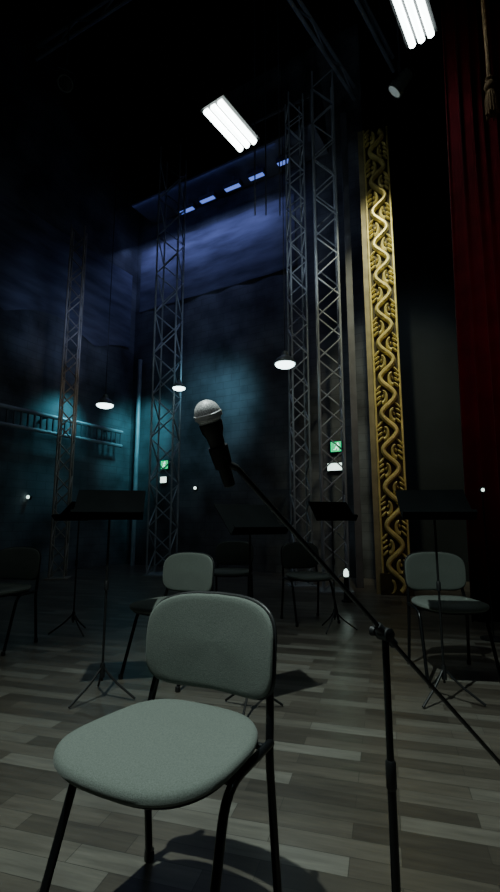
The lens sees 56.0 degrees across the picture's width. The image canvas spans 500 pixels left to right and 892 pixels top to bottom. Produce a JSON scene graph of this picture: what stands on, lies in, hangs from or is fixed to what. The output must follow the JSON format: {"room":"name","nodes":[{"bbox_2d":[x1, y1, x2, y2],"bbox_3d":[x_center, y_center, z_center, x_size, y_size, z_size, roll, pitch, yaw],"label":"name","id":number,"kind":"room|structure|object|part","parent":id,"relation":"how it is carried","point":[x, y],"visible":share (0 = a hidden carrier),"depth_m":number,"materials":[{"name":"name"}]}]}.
{"room":"theater stage","nodes":[
{"label":"theater stage","id":0,"kind":"room"},
{"bbox_2d":[0,0,142,572],"bbox_3d":[-5.687,-3.672,8.415,0.200,12.000,10.400,-5,-11,30],"label":"wall","id":1,"kind":"structure","parent":0,"point":[59,150],"depth_m":10.65,"materials":[{"name":"paint"}]},
{"bbox_2d":[0,403,122,447],"bbox_3d":[-4.407,-0.478,9.592,0.345,0.425,4.624,-5,-11,30],"label":"rail","id":2,"kind":"object","parent":1,"relation":"attached to","point":[46,416],"visible":0.94,"depth_m":9.81,"materials":[{"name":"metal"}]},
{"bbox_2d":[0,193,132,347],"bbox_3d":[-4.324,-3.731,10.552,0.031,2.400,4.600,-5,-11,30],"label":"drape","id":3,"kind":"object","parent":1,"relation":"hanging from","point":[34,254],"visible":0.93,"depth_m":10.52,"materials":[{"name":"blue fabric"}]},
{"bbox_2d":[6,0,449,215],"bbox_3d":[0.000,-9.919,7.685,24.000,0.100,26.000,0,-9,0],"label":"ceiling","id":4,"kind":"structure","parent":0,"point":[156,66],"depth_m":11.31,"materials":[{"name":"black paint"}]},
{"bbox_2d":[35,0,131,60],"bbox_3d":[-2.550,-8.697,8.550,3.730,2.035,0.070,-5,-10,27],"label":"truss","id":5,"kind":"object","parent":4,"relation":"hanging from","point":[104,13],"visible":1,"depth_m":8.73,"materials":[{"name":"metal"}]},
{"bbox_2d":[96,15,124,408],"bbox_3d":[-2.726,-5.080,9.535,0.340,8.861,0.340,0,-9,0],"label":"pendant lamp","id":6,"kind":"object","parent":4,"relation":"hanging from","point":[104,402],"visible":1,"depth_m":8.99,"materials":[{"name":"metal"}]},
{"bbox_3d":[-2.726,-0.766,8.836,0.310,0.120,0.310,0,-9,0],"label":"bulb","id":7,"kind":"part","parent":6,"relation":"part of","materials":[{"name":"white glass"}]},
{"bbox_3d":[-2.726,-0.875,8.854,0.340,0.210,0.340,0,-9,0],"label":"lamp shade","id":8,"kind":"part","parent":6,"relation":"part of","materials":[{"name":"metal"}]},
{"bbox_3d":[-2.726,-5.211,9.556,0.012,8.596,0.010,0,-9,0],"label":"cord","id":9,"kind":"part","parent":6,"relation":"part of","materials":[{"name":"black metal"}]},
{"bbox_2d":[172,37,187,390],"bbox_3d":[-1.405,-5.243,9.966,0.272,8.402,0.272,0,-9,0],"label":"pendant lamp","id":10,"kind":"object","parent":4,"relation":"hanging from","point":[178,386],"visible":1,"depth_m":9.61,"materials":[{"name":"metal"}]},
{"bbox_3d":[-1.405,-1.231,9.317,0.272,0.168,0.272,0,-9,0],"label":"lamp shade","id":11,"kind":"part","parent":10,"relation":"part of","materials":[{"name":"metal"}]},
{"bbox_3d":[-1.405,-1.143,9.302,0.248,0.096,0.248,0,-9,0],"label":"bulb","id":12,"kind":"part","parent":10,"relation":"part of","materials":[{"name":"white glass"}]},
{"bbox_3d":[-1.405,-5.348,9.983,0.012,8.189,0.010,0,-9,0],"label":"cord","id":13,"kind":"part","parent":10,"relation":"part of","materials":[{"name":"black metal"}]},
{"bbox_2d":[200,6,259,151],"bbox_3d":[-0.265,-7.154,6.984,0.400,5.582,0.860,-6,-11,34],"label":"fluorescent fixture","id":14,"kind":"object","parent":4,"relation":"hanging from","point":[219,110],"visible":1,"depth_m":6.47,"materials":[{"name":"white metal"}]},
{"bbox_2d":[254,0,255,214],"bbox_3d":[0.084,-6.786,8.393,0.024,5.858,0.021,0,-9,0],"label":"rope","id":15,"kind":"object","parent":4,"relation":"hanging from","point":[254,0],"visible":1,"depth_m":8.18,"materials":[{"name":"fabric"}]},
{"bbox_2d":[264,0,266,214],"bbox_3d":[0.285,-6.862,8.810,0.024,5.574,0.021,0,-9,0],"label":"rope","id":16,"kind":"object","parent":4,"relation":"hanging from","point":[264,0],"visible":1,"depth_m":8.73,"materials":[{"name":"fabric"}]},
{"bbox_2d":[277,0,280,214],"bbox_3d":[0.513,-6.805,8.497,0.024,5.787,0.021,0,-9,0],"label":"rope","id":17,"kind":"object","parent":4,"relation":"hanging from","point":[277,0],"visible":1,"depth_m":8.34,"materials":[{"name":"fabric"}]},
{"bbox_2d":[274,0,295,368],"bbox_3d":[0.543,-5.459,7.975,0.340,8.612,0.340,0,-9,0],"label":"pendant lamp","id":18,"kind":"object","parent":4,"relation":"hanging from","point":[284,361],"visible":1,"depth_m":7.34,"materials":[{"name":"metal"}]},
{"bbox_3d":[0.543,-5.590,7.997,0.012,8.346,0.010,0,-9,0],"label":"cord","id":19,"kind":"part","parent":18,"relation":"part of","materials":[{"name":"black metal"}]},
{"bbox_3d":[0.543,-1.377,7.314,0.340,0.210,0.340,0,-9,0],"label":"lamp shade","id":20,"kind":"part","parent":18,"relation":"part of","materials":[{"name":"metal"}]},
{"bbox_3d":[0.543,-1.268,7.297,0.310,0.120,0.310,0,-9,0],"label":"bulb","id":21,"kind":"part","parent":18,"relation":"part of","materials":[{"name":"white glass"}]},
{"bbox_2d":[287,0,355,100],"bbox_3d":[0.900,-8.457,8.157,0.070,2.635,3.859,-7,-12,38],"label":"truss","id":22,"kind":"object","parent":4,"relation":"hanging from","point":[299,13],"visible":1,"depth_m":8.52,"materials":[{"name":"metal"}]},
{"bbox_2d":[354,0,394,72],"bbox_3d":[1.625,-8.529,7.713,0.070,2.635,3.468,-7,-12,38],"label":"truss","id":23,"kind":"object","parent":4,"relation":"hanging from","point":[373,26],"visible":1,"depth_m":8.26,"materials":[{"name":"metal"}]},
{"bbox_2d":[388,20,412,97],"bbox_3d":[2.187,-7.492,7.194,0.354,4.849,0.280,-5,-11,30],"label":"spotlight","id":24,"kind":"object","parent":4,"relation":"hanging from","point":[397,87],"visible":1,"depth_m":6.77,"materials":[{"name":"metal"}]},
{"bbox_2d":[389,0,437,48],"bbox_3d":[1.765,-7.393,5.529,0.344,5.576,0.740,-6,-11,34],"label":"fluorescent fixture","id":25,"kind":"object","parent":4,"relation":"hanging from","point":[416,21],"visible":1,"depth_m":5.14,"materials":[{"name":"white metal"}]},
{"bbox_2d":[440,0,499,622],"bbox_3d":[3.595,-4.022,6.005,2.709,11.880,0.182,2,-9,-12],"label":"stage curtain","id":26,"kind":"object","parent":4,"relation":"hanging from","point":[473,142],"visible":0.91,"depth_m":5.50,"materials":[{"name":"red fabric"}]},
{"bbox_2d":[481,0,499,120],"bbox_3d":[2.539,-6.794,5.456,0.136,6.782,0.130,0,-9,0],"label":"rope","id":27,"kind":"object","parent":4,"relation":"hanging from","point":[491,98],"visible":1,"depth_m":4.95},
{"bbox_3d":[2.549,-7.021,5.493,0.064,6.322,0.044,0,-9,0],"label":"cord","id":28,"kind":"part","parent":27,"relation":"part of","materials":[{"name":"beige fabric"}]},
{"bbox_2d":[0,564,499,891],"bbox_3d":[0.000,2.025,5.750,24.000,0.100,26.000,0,-9,0],"label":"floor","id":29,"kind":"structure","parent":0,"point":[330,755],"depth_m":2.15,"materials":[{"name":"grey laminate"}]},
{"bbox_2d":[0,547,40,655],"bbox_3d":[-2.120,1.281,3.997,0.512,0.809,0.511,-2,-9,12],"label":"chair","id":30,"kind":"object","parent":29,"relation":"on","point":[23,563],"visible":1,"depth_m":4.19,"materials":[{"name":"grey fabric"}]},
{"bbox_3d":[-2.126,1.216,3.977,0.478,0.054,0.450,-2,-9,12],"label":"seat","id":31,"kind":"part","parent":30,"relation":"part of","materials":[{"name":"grey fabric"}]},
{"bbox_3d":[-1.906,1.444,3.895,0.030,0.437,0.397,-1,-9,8],"label":"leg","id":32,"kind":"part","parent":30,"relation":"part of","materials":[{"name":"black metal"}]},
{"bbox_3d":[-2.079,1.055,4.230,0.452,0.277,0.079,-2,-9,12],"label":"backrest","id":33,"kind":"part","parent":30,"relation":"part of","materials":[{"name":"grey fabric"}]},
{"bbox_3d":[-1.876,1.344,4.153,0.045,0.713,0.108,2,-10,-15],"label":"leg","id":34,"kind":"part","parent":30,"relation":"part of","materials":[{"name":"black metal"}]},
{"bbox_2d":[43,224,87,579],"bbox_3d":[-3.573,-1.049,9.287,0.410,7.100,0.410,2,-9,-12],"label":"truss tower","id":35,"kind":"object","parent":29,"relation":"on","point":[72,235],"visible":0.98,"depth_m":9.22,"materials":[{"name":"metal"}]},
{"bbox_3d":[-3.573,2.446,8.721,0.410,0.020,0.410,2,-9,-12],"label":"plate","id":36,"kind":"part","parent":35,"relation":"part of","materials":[{"name":"metal"}]},
{"bbox_2d":[48,501,87,636],"bbox_3d":[-1.647,1.148,4.523,0.420,1.232,0.356,-4,-10,25],"label":"music stand","id":37,"kind":"object","parent":29,"relation":"on","point":[65,515],"visible":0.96,"depth_m":4.48,"materials":[{"name":"black metal"}]},
{"bbox_3d":[-1.766,1.662,4.378,0.207,0.171,0.014,3,-10,-17],"label":"tripod leg","id":38,"kind":"part","parent":37,"relation":"part of","materials":[{"name":"black metal"}]},
{"bbox_3d":[-1.579,1.655,4.336,0.207,0.171,0.014,-8,-12,42],"label":"tripod leg","id":39,"kind":"part","parent":37,"relation":"part of","materials":[{"name":"black metal"}]},
{"bbox_2d":[68,490,145,708],"bbox_3d":[-0.885,0.886,2.907,0.420,1.232,0.356,2,-9,-10],"label":"music stand","id":40,"kind":"object","parent":29,"relation":"on","point":[109,505],"visible":1,"depth_m":2.91,"materials":[{"name":"black metal"}]},
{"bbox_3d":[-0.948,1.391,2.705,0.158,0.171,0.144,2,-9,-10],"label":"tripod leg","id":41,"kind":"part","parent":40,"relation":"part of","materials":[{"name":"black metal"}]},
{"bbox_3d":[-0.771,1.402,2.776,0.207,0.171,0.014,-1,-9,8],"label":"tripod leg","id":42,"kind":"part","parent":40,"relation":"part of","materials":[{"name":"black metal"}]},
{"bbox_2d":[130,359,141,564],"bbox_3d":[-2.857,0.324,11.821,0.110,5.200,0.110,0,-9,0],"label":"pipe","id":43,"kind":"object","parent":29,"relation":"on","point":[139,377],"visible":0.95,"depth_m":11.82,"materials":[{"name":"metal"}]},
{"bbox_2d":[39,591,281,891],"bbox_3d":[-0.214,0.834,1.235,0.512,0.809,0.511,-5,-10,28],"label":"chair","id":44,"kind":"object","parent":29,"relation":"on","point":[149,755],"visible":1,"depth_m":1.26,"materials":[{"name":"grey fabric"}]},
{"bbox_3d":[-0.426,1.022,1.286,0.030,0.437,0.397,-6,-11,31],"label":"leg","id":45,"kind":"part","parent":44,"relation":"part of","materials":[{"name":"black metal"}]},
{"bbox_3d":[-0.295,0.916,1.508,0.108,0.713,0.045,6,-11,-35],"label":"leg","id":46,"kind":"part","parent":44,"relation":"part of","materials":[{"name":"black metal"}]},
{"bbox_3d":[-0.228,0.769,1.218,0.478,0.054,0.450,-5,-10,28],"label":"seat","id":47,"kind":"part","parent":44,"relation":"part of","materials":[{"name":"grey fabric"}]},
{"bbox_3d":[-0.121,0.605,1.449,0.452,0.277,0.079,-5,-10,28],"label":"backrest","id":48,"kind":"part","parent":44,"relation":"part of","materials":[{"name":"grey fabric"}]},
{"bbox_3d":[-0.029,0.988,1.078,0.030,0.437,0.397,-4,-10,24],"label":"leg","id":49,"kind":"part","parent":44,"relation":"part of","materials":[{"name":"black metal"}]},
{"bbox_3d":[0.066,0.885,1.318,0.045,0.713,0.108,0,-9,1],"label":"leg","id":50,"kind":"part","parent":44,"relation":"part of","materials":[{"name":"black metal"}]},
{"bbox_2d":[141,144,186,576],"bbox_3d":[-1.754,-2.088,10.063,0.610,9.400,0.610,-1,-9,8],"label":"truss tower","id":51,"kind":"object","parent":29,"relation":"on","point":[155,574],"visible":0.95,"depth_m":9.94,"materials":[{"name":"metal"}]},
{"bbox_3d":[-1.754,2.542,9.313,0.610,0.020,0.610,-1,-9,8],"label":"plate","id":52,"kind":"part","parent":51,"relation":"part of","materials":[{"name":"metal"}]},
{"bbox_2d":[118,552,214,692],"bbox_3d":[-0.545,1.161,3.257,0.512,0.809,0.511,-5,-11,30],"label":"chair","id":53,"kind":"object","parent":29,"relation":"on","point":[182,571],"visible":0.59,"depth_m":3.44,"materials":[{"name":"grey fabric"}]},
{"bbox_3d":[-0.754,1.350,3.315,0.030,0.437,0.397,-6,-11,33],"label":"leg","id":54,"kind":"part","parent":53,"relation":"part of","materials":[{"name":"black metal"}]},
{"bbox_3d":[-0.560,1.097,3.240,0.478,0.054,0.450,-5,-11,30],"label":"seat","id":55,"kind":"part","parent":53,"relation":"part of","materials":[{"name":"grey fabric"}]},
{"bbox_3d":[-0.446,0.932,3.468,0.452,0.277,0.079,-5,-11,30],"label":"backrest","id":56,"kind":"part","parent":53,"relation":"part of","materials":[{"name":"grey fabric"}]},
{"bbox_2d":[214,540,252,597],"bbox_3d":[-0.220,1.513,5.428,0.512,0.809,0.511,-2,-9,10],"label":"chair","id":57,"kind":"object","parent":29,"relation":"on","point":[234,552],"visible":0.8,"depth_m":5.64,"materials":[{"name":"grey fabric"}]},
{"bbox_3d":[-0.385,1.589,5.662,0.045,0.713,0.108,-7,-11,36],"label":"leg","id":58,"kind":"part","parent":57,"relation":"part of","materials":[{"name":"black metal"}]},
{"bbox_3d":[-0.225,1.448,5.409,0.478,0.054,0.450,-2,-9,10],"label":"seat","id":59,"kind":"part","parent":57,"relation":"part of","materials":[{"name":"grey fabric"}]},
{"bbox_3d":[-0.185,1.287,5.663,0.452,0.277,0.079,-2,-9,10],"label":"backrest","id":60,"kind":"part","parent":57,"relation":"part of","materials":[{"name":"grey fabric"}]},
{"bbox_3d":[0.018,1.577,5.592,0.045,0.713,0.108,3,-10,-16],"label":"leg","id":61,"kind":"part","parent":57,"relation":"part of","materials":[{"name":"black metal"}]},
{"bbox_2d":[213,504,287,714],"bbox_3d":[-0.017,0.905,2.714,0.386,1.133,0.327,6,-11,-34],"label":"music stand","id":62,"kind":"object","parent":29,"relation":"on","point":[239,519],"visible":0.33,"depth_m":2.73,"materials":[{"name":"black metal"}]},
{"bbox_3d":[-0.023,1.367,2.515,0.013,0.157,0.190,-2,-9,13],"label":"tripod leg","id":63,"kind":"part","parent":62,"relation":"part of","materials":[{"name":"black metal"}]},
{"bbox_2d":[284,91,316,587],"bbox_3d":[0.857,-2.245,8.468,0.430,9.200,0.430,1,-9,-8],"label":"truss tower","id":64,"kind":"object","parent":29,"relation":"on","point":[287,137],"visible":0.88,"depth_m":8.40,"materials":[{"name":"metal"}]},
{"bbox_3d":[0.857,2.286,7.734,0.430,0.020,0.430,1,-9,-8],"label":"plate","id":65,"kind":"part","parent":64,"relation":"part of","materials":[{"name":"metal"}]},
{"bbox_2d":[280,542,340,626],"bbox_3d":[0.620,1.449,5.034,0.512,0.809,0.511,3,-10,-20],"label":"chair","id":66,"kind":"object","parent":29,"relation":"on","point":[293,554],"visible":0.94,"depth_m":5.18,"materials":[{"name":"grey fabric"}]},
{"bbox_3d":[0.356,1.506,5.154,0.045,0.713,0.108,-1,-9,7],"label":"leg","id":67,"kind":"part","parent":66,"relation":"part of","materials":[{"name":"black metal"}]},
{"bbox_3d":[0.418,1.608,4.903,0.030,0.437,0.397,3,-10,-16],"label":"leg","id":68,"kind":"part","parent":66,"relation":"part of","materials":[{"name":"black metal"}]},
{"bbox_3d":[0.552,1.222,5.259,0.452,0.277,0.079,3,-10,-20],"label":"backrest","id":69,"kind":"part","parent":66,"relation":"part of","materials":[{"name":"grey fabric"}]},
{"bbox_3d":[0.630,1.384,5.015,0.478,0.054,0.450,3,-10,-20],"label":"seat","id":70,"kind":"part","parent":66,"relation":"part of","materials":[{"name":"grey fabric"}]},
{"bbox_3d":[0.740,1.529,5.292,0.108,0.713,0.045,-9,-13,43],"label":"leg","id":71,"kind":"part","parent":66,"relation":"part of","materials":[{"name":"black metal"}]},
{"bbox_3d":[0.841,1.632,5.055,0.030,0.437,0.397,4,-10,-23],"label":"leg","id":72,"kind":"part","parent":66,"relation":"part of","materials":[{"name":"black metal"}]},
{"bbox_2d":[310,69,354,593],"bbox_3d":[1.306,-2.247,7.860,0.510,9.010,0.510,-1,-9,6],"label":"truss tower","id":73,"kind":"object","parent":29,"relation":"on","point":[323,589],"visible":0.92,"depth_m":7.75,"materials":[{"name":"metal"}]},
{"bbox_3d":[1.306,2.190,7.142,0.510,0.020,0.510,-1,-9,6],"label":"plate","id":74,"kind":"part","parent":73,"relation":"part of","materials":[{"name":"metal"}]},
{"bbox_2d":[308,502,357,633],"bbox_3d":[0.812,1.169,4.653,0.420,1.232,0.356,2,-10,-15],"label":"music stand","id":75,"kind":"object","parent":29,"relation":"on","point":[322,511],"visible":1,"depth_m":4.64,"materials":[{"name":"black metal"}]},
{"bbox_3d":[0.760,1.673,4.447,0.014,0.171,0.207,-6,-11,33],"label":"tripod leg","id":76,"kind":"part","parent":75,"relation":"part of","materials":[{"name":"black metal"}]},
{"bbox_3d":[0.930,1.687,4.533,0.207,0.171,0.014,0,-9,3],"label":"tripod leg","id":77,"kind":"part","parent":75,"relation":"part of","materials":[{"name":"black metal"}]},
{"bbox_2d":[341,569,351,602],"bbox_3d":[1.269,1.833,6.186,0.140,0.419,0.140,2,-9,-10],"label":"floor light","id":78,"kind":"object","parent":29,"relation":"on","point":[346,599],"visible":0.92,"depth_m":6.16,"materials":[{"name":"black metal"}]},
{"bbox_2d":[340,112,363,587],"bbox_3d":[1.754,-1.991,8.162,0.110,8.600,0.091,-2,-9,10],"label":"steel post","id":79,"kind":"object","parent":29,"relation":"on","point":[343,123],"visible":1,"depth_m":8.04,"materials":[{"name":"grey metal"}]},
{"bbox_2d":[208,443,499,891],"bbox_3d":[0.268,0.612,1.020,0.444,1.169,0.850,-7,-12,38],"label":"microphone stand","id":80,"kind":"object","parent":29,"relation":"on","point":[221,458],"visible":0.98,"depth_m":0.95,"materials":[{"name":"black metal"}]},
{"bbox_2d":[194,400,234,487],"bbox_3d":[-0.066,-0.003,0.852,0.052,0.154,0.095,-4,-10,23],"label":"microphone","id":81,"kind":"object","parent":80,"relation":"on","point":[207,413],"visible":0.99,"depth_m":0.83,"materials":[{"name":"black metal"}]},
{"bbox_2d":[194,400,221,425],"bbox_3d":[-0.075,-0.058,0.841,0.051,0.050,0.051,0,-9,0],"label":"grille","id":82,"kind":"object","parent":81,"relation":"attached to","point":[207,412],"depth_m":0.82,"materials":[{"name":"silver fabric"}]},
{"bbox_3d":[-0.054,0.012,0.849,0.083,0.124,0.043,8,-12,-41],"label":"handle","id":83,"kind":"part","parent":81,"relation":"part of","materials":[{"name":"black metal"}]},
{"bbox_3d":[0.326,0.445,1.018,0.834,0.756,0.010,6,-11,-32],"label":"boom arm","id":84,"kind":"part","parent":80,"relation":"part of","materials":[{"name":"black metal"}]},
{"bbox_3d":[0.273,0.404,1.022,0.022,0.022,0.024,6,-11,-32],"label":"clutch knob","id":85,"kind":"part","parent":80,"relation":"part of","materials":[{"name":"black plastic"}]},
{"bbox_2d":[358,126,413,595],"bbox_3d":[2.089,-1.602,7.373,0.513,7.619,0.230,-2,-9,14],"label":"column","id":86,"kind":"structure","parent":29,"relation":"on","point":[389,467],"depth_m":7.27,"materials":[{"name":"gold metal"}]},
{"bbox_3d":[1.931,-1.619,7.389,0.035,7.580,0.038,-2,-9,14],"label":"border moulding","id":87,"kind":"part","parent":86,"relation":"part of","materials":[{"name":"gold metal"}]},
{"bbox_3d":[2.294,-1.634,7.300,0.035,7.580,0.038,-2,-9,14],"label":"border moulding","id":88,"kind":"part","parent":86,"relation":"part of","materials":[{"name":"gold metal"}]},
{"bbox_2d":[395,490,485,707],"bbox_3d":[1.144,0.880,2.867,0.420,1.232,0.356,-1,-9,8],"label":"music stand","id":89,"kind":"object","parent":29,"relation":"on","point":[434,505],"visible":0.93,"depth_m":2.86,"materials":[{"name":"black metal"}]},
{"bbox_3d":[1.048,1.389,2.691,0.158,0.171,0.144,-1,-9,8],"label":"tripod leg","id":90,"kind":"part","parent":89,"relation":"part of","materials":[{"name":"black metal"}]},
{"bbox_3d":[1.239,1.391,2.704,0.207,0.171,0.014,-4,-10,26],"label":"tripod leg","id":91,"kind":"part","parent":89,"relation":"part of","materials":[{"name":"black metal"}]},
{"bbox_2d":[404,551,499,682],"bbox_3d":[1.390,1.171,3.316,0.512,0.809,0.511,0,-9,0],"label":"chair","id":92,"kind":"object","parent":29,"relation":"on","point":[420,574],"visible":0.96,"depth_m":3.51,"materials":[{"name":"grey fabric"}]},
{"bbox_3d":[1.186,1.241,3.518,0.045,0.713,0.108,-5,-10,26],"label":"leg","id":93,"kind":"part","parent":92,"relation":"part of","materials":[{"name":"black metal"}]},
{"bbox_3d":[1.165,1.341,3.260,0.030,0.437,0.397,-1,-9,4],"label":"leg","id":94,"kind":"part","parent":92,"relation":"part of","materials":[{"name":"black metal"}]},
{"bbox_3d":[1.390,0.946,3.553,0.452,0.277,0.079,0,-9,0],"label":"backrest","id":95,"kind":"part","parent":92,"relation":"part of","materials":[{"name":"grey fabric"}]},
{"bbox_3d":[1.390,1.106,3.296,0.478,0.054,0.450,0,-9,0],"label":"seat","id":96,"kind":"part","parent":92,"relation":"part of","materials":[{"name":"grey fabric"}]},
{"bbox_3d":[1.594,1.241,3.518,0.045,0.713,0.108,5,-10,-26],"label":"leg","id":97,"kind":"part","parent":92,"relation":"part of","materials":[{"name":"black metal"}]},
{"bbox_3d":[1.615,1.341,3.260,0.030,0.437,0.397,1,-9,-4],"label":"leg","id":98,"kind":"part","parent":92,"relation":"part of","materials":[{"name":"black metal"}]},
{"bbox_2d":[478,487,499,642],"bbox_3d":[2.167,1.051,4.287,0.220,1.356,0.220,0,-9,0],"label":"lamp","id":99,"kind":"object","parent":29,"relation":"on","point":[482,490],"visible":0.94,"depth_m":4.26,"materials":[{"name":"black metal"}]},
{"bbox_2d":[125,23,381,578],"bbox_3d":[-0.300,-3.228,11.159,6.350,12.000,0.200,-5,-11,30],"label":"wall","id":100,"kind":"structure","parent":0,"point":[233,336],"depth_m":10.63,"materials":[{"name":"paint"}]},
{"bbox_2d":[160,476,167,483],"bbox_3d":[-2.082,0.821,11.388,0.210,0.170,0.068,-5,-11,30],"label":"light","id":101,"kind":"object","parent":100,"relation":"attached to","point":[163,479],"visible":1,"depth_m":11.36,"materials":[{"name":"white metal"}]},
{"bbox_2d":[160,460,169,469],"bbox_3d":[-2.068,0.458,11.435,0.250,0.230,0.075,-5,-11,30],"label":"exit sign","id":102,"kind":"object","parent":100,"relation":"attached to","point":[163,463],"visible":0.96,"depth_m":11.41,"materials":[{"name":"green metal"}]},
{"bbox_2d":[139,193,294,311],"bbox_3d":[-0.988,-4.667,11.653,4.600,1.800,0.031,-5,-11,30],"label":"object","id":103,"kind":"object","parent":100,"relation":"hanging from","point":[245,246],"visible":0.86,"depth_m":11.46,"materials":[{"name":"blue fabric"}]},
{"bbox_2d":[131,94,328,223],"bbox_3d":[-0.665,-6.646,11.224,5.000,0.720,0.900,-5,-11,30],"label":"catwalk","id":104,"kind":"object","parent":100,"relation":"attached to","point":[239,166],"visible":0.75,"depth_m":10.93,"materials":[{"name":"metal"}]},
{"bbox_2d":[177,196,196,215],"bbox_3d":[-1.556,-5.997,11.640,0.500,0.420,0.160,-5,-11,30],"label":"light","id":105,"kind":"object","parent":104,"relation":"hanging from","point":[192,206],"visible":0.81,"depth_m":11.53,"materials":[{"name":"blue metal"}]},
{"bbox_2d":[198,187,217,204],"bbox_3d":[-1.010,-6.079,11.334,0.460,0.355,0.160,-5,-11,30],"label":"light","id":106,"kind":"object","parent":104,"relation":"hanging from","point":[211,196],"visible":1,"depth_m":11.27,"materials":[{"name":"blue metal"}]},
{"bbox_2d":[223,176,242,192],"bbox_3d":[-0.397,-6.158,10.988,0.460,0.311,0.160,-5,-11,30],"label":"light","id":107,"kind":"object","parent":104,"relation":"hanging from","point":[238,183],"visible":1,"depth_m":10.93,"materials":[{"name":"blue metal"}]},
{"bbox_2d":[247,167,266,181],"bbox_3d":[0.159,-6.222,10.673,0.420,0.284,0.160,-5,-11,30],"label":"light","id":108,"kind":"object","parent":104,"relation":"hanging from","point":[260,173],"visible":0.94,"depth_m":10.62,"materials":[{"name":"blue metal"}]},
{"bbox_2d":[276,155,291,166],"bbox_3d":[0.747,-6.311,10.344,0.320,0.215,0.160,-5,-11,30],"label":"light","id":109,"kind":"object","parent":104,"relation":"attached to","point":[277,160],"visible":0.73,"depth_m":10.31,"materials":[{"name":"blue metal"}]},
{"bbox_2d":[327,462,341,471],"bbox_3d":[1.699,0.410,9.243,0.370,0.170,0.068,-5,-11,30],"label":"light","id":110,"kind":"object","parent":100,"relation":"attached to","point":[334,466],"visible":0.64,"depth_m":9.23,"materials":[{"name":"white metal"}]},
{"bbox_2d":[330,441,340,452],"bbox_3d":[1.726,0.015,9.287,0.290,0.230,0.075,-5,-11,30],"label":"exit sign","id":111,"kind":"object","parent":100,"relation":"attached to","point":[333,448],"visible":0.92,"depth_m":9.27,"materials":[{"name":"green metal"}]},
{"bbox_2d":[392,209,468,581],"bbox_3d":[4.963,-1.197,8.685,5.200,7.200,0.201,-2,-9,12],"label":"wall","id":112,"kind":"structure","parent":0,"point":[423,254],"depth_m":8.96,"materials":[{"name":"grey paint"}]}
]}

